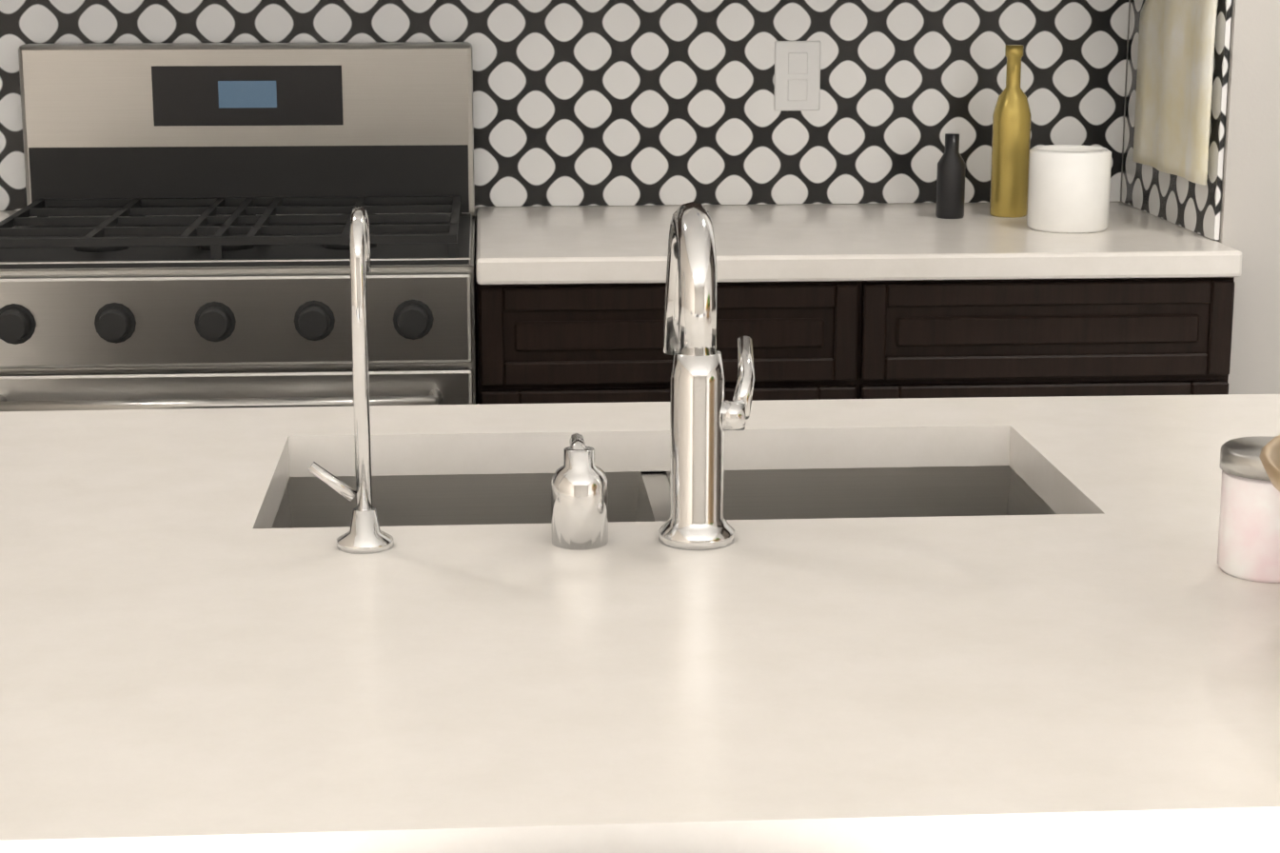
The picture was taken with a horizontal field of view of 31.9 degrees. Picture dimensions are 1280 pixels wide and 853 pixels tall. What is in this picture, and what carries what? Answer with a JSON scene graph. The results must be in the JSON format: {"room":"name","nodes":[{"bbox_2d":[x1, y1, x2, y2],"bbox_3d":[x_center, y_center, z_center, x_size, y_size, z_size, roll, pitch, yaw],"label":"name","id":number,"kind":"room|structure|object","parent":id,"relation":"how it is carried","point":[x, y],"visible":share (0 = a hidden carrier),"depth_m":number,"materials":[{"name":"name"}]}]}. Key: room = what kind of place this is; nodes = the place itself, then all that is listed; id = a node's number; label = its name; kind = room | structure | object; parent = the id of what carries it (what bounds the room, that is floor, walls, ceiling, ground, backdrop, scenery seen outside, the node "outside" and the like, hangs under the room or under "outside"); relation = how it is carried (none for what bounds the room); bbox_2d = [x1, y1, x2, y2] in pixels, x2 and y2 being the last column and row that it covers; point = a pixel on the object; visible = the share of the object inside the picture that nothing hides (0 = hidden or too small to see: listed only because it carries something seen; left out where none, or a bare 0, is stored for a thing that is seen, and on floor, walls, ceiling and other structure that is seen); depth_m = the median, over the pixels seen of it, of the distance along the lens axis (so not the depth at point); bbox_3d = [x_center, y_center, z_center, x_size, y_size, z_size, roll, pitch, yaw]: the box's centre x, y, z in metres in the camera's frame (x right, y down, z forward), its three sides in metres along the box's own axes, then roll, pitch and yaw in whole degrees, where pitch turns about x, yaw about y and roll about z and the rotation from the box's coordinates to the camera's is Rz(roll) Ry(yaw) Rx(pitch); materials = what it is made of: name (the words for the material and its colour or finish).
{"room":"kitchen","nodes":[
{"label":"kitchen","id":0,"kind":"room"},
{"bbox_2d":[0,0,1130,404],"bbox_3d":[-0.693,-0.830,3.852,3.120,2.740,0.100,-1,12,-4],"label":"wall","id":1,"kind":"structure","parent":0,"point":[799,204],"depth_m":3.96,"materials":[{"name":"beige paint"}]},
{"bbox_2d":[0,0,1128,210],"bbox_3d":[-0.689,-0.600,3.845,3.096,0.451,0.008,-1,12,-4],"label":"backsplash","id":2,"kind":"structure","parent":1,"relation":"attached to","point":[622,101],"depth_m":3.90,"materials":[{"name":"tile"}]},
{"bbox_2d":[773,40,820,110],"bbox_3d":[0.274,-0.610,3.901,0.080,0.120,0.008,-1,12,-4],"label":"outlet","id":3,"kind":"object","parent":2,"relation":"attached to","point":[797,75],"visible":1,"depth_m":3.90,"materials":[{"name":"white plastic"}]},
{"bbox_2d":[1124,0,1279,393],"bbox_3d":[1.860,-0.809,3.759,1.960,2.740,0.640,-1,12,-4],"label":"wall","id":4,"kind":"structure","parent":0,"point":[1250,221],"depth_m":3.46,"materials":[{"name":"beige paint"}]},
{"bbox_2d":[1132,0,1217,185],"bbox_3d":[0.871,-0.647,3.611,0.030,0.476,0.371,-1,12,-4],"label":"painting","id":5,"kind":"object","parent":4,"relation":"attached to","point":[1174,83],"visible":0.98,"depth_m":3.61,"materials":[{"name":"fabric"}]},
{"bbox_2d":[1121,0,1232,239],"bbox_3d":[0.879,-0.566,3.691,0.008,0.451,0.518,-1,12,-4],"label":"backsplash","id":6,"kind":"object","parent":4,"relation":"attached to","point":[1180,201],"visible":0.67,"depth_m":3.62,"materials":[{"name":"tile"}]},
{"bbox_3d":[0.534,1.317,0.689,5.280,0.100,7.350,-1,12,-4],"label":"floor","id":7,"kind":"structure","parent":0,"visible":0},
{"bbox_2d":[0,41,477,411],"bbox_3d":[-0.642,0.007,3.617,0.757,1.205,0.698,-1,12,-4],"label":"range","id":8,"kind":"object","parent":7,"relation":"on","point":[177,236],"visible":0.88,"depth_m":3.49,"materials":[{"name":"silver metal"}]},
{"bbox_2d":[0,393,1279,852],"bbox_3d":[-0.076,0.544,1.834,2.000,0.920,1.105,-1,12,-4],"label":"kitchen island","id":9,"kind":"object","parent":7,"relation":"on","point":[978,624],"visible":0.92,"depth_m":1.51,"materials":[{"name":"stone"}]},
{"bbox_2d":[308,206,393,553],"bbox_3d":[-0.226,-0.040,1.741,0.064,0.261,0.098,-1,12,-4],"label":"tap","id":10,"kind":"object","parent":9,"relation":"on","point":[364,534],"visible":1,"depth_m":1.72,"materials":[{"name":"silver metal"}]},
{"bbox_2d":[551,433,608,550],"bbox_3d":[-0.048,0.050,1.757,0.044,0.078,0.067,-1,12,-4],"label":"soap pump","id":11,"kind":"object","parent":9,"relation":"on","point":[580,500],"visible":1,"depth_m":1.73,"materials":[{"name":"silver metal"}]},
{"bbox_2d":[658,201,754,550],"bbox_3d":[0.050,-0.048,1.781,0.078,0.260,0.158,-1,12,-4],"label":"faucet","id":12,"kind":"object","parent":9,"relation":"on","point":[704,415],"visible":0.98,"depth_m":1.73,"materials":[{"name":"silver metal"}]},
{"bbox_2d":[1217,435,1279,583],"bbox_3d":[0.470,0.061,1.666,0.078,0.095,0.078,-1,12,-4],"label":"candle jar","id":13,"kind":"object","parent":9,"relation":"on","point":[1249,541],"visible":0.94,"depth_m":1.64,"materials":[{"name":"glass"}]},
{"bbox_2d":[1259,434,1279,491],"bbox_3d":[0.579,0.026,1.446,0.346,0.259,0.346,-1,12,-4],"label":"fruit bowl","id":14,"kind":"object","parent":9,"relation":"on","point":[1270,456],"visible":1,"depth_m":1.48,"materials":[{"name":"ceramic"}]},
{"bbox_2d":[476,276,1235,404],"bbox_3d":[0.311,0.142,3.760,1.153,0.880,0.628,-1,12,-4],"label":"base cabinet","id":15,"kind":"object","parent":7,"relation":"on","point":[598,343],"visible":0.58,"depth_m":3.38,"materials":[{"name":"brown wood"}]},
{"bbox_2d":[475,201,1242,284],"bbox_3d":[0.312,-0.305,3.652,1.153,0.040,0.648,-1,12,-4],"label":"countertop","id":16,"kind":"structure","parent":15,"relation":"on","point":[754,243],"depth_m":3.42,"materials":[{"name":"stone"}]},
{"bbox_2d":[935,133,965,218],"bbox_3d":[0.522,-0.421,3.760,0.048,0.140,0.048,-1,12,-4],"label":"sauce bottle","id":17,"kind":"object","parent":16,"relation":"on","point":[951,184],"visible":1,"depth_m":3.75,"materials":[{"name":"black glass"}]},
{"bbox_2d":[989,44,1031,217],"bbox_3d":[0.625,-0.497,3.771,0.064,0.285,0.063,-1,12,-4],"label":"oil bottle","id":18,"kind":"object","parent":16,"relation":"on","point":[1012,118],"visible":1,"depth_m":3.75,"materials":[{"name":"gold metal"}]},
{"bbox_2d":[1026,144,1111,233],"bbox_3d":[0.693,-0.384,3.616,0.130,0.130,0.130,-1,12,-4],"label":"crock","id":19,"kind":"object","parent":16,"relation":"on","point":[1069,188],"visible":1,"depth_m":3.56,"materials":[{"name":"white ceramic"}]},
{"bbox_3d":[-1.624,0.171,3.630,1.198,0.880,0.628,-1,12,-4],"label":"base cabinet","id":20,"kind":"object","parent":7,"relation":"on","visible":0},
{"bbox_2d":[0,210,19,227],"bbox_3d":[-1.624,-0.276,3.522,1.198,0.040,0.648,-1,12,-4],"label":"countertop","id":21,"kind":"structure","parent":20,"relation":"on","point":[4,215],"depth_m":3.82,"materials":[{"name":"stone"}]}
]}

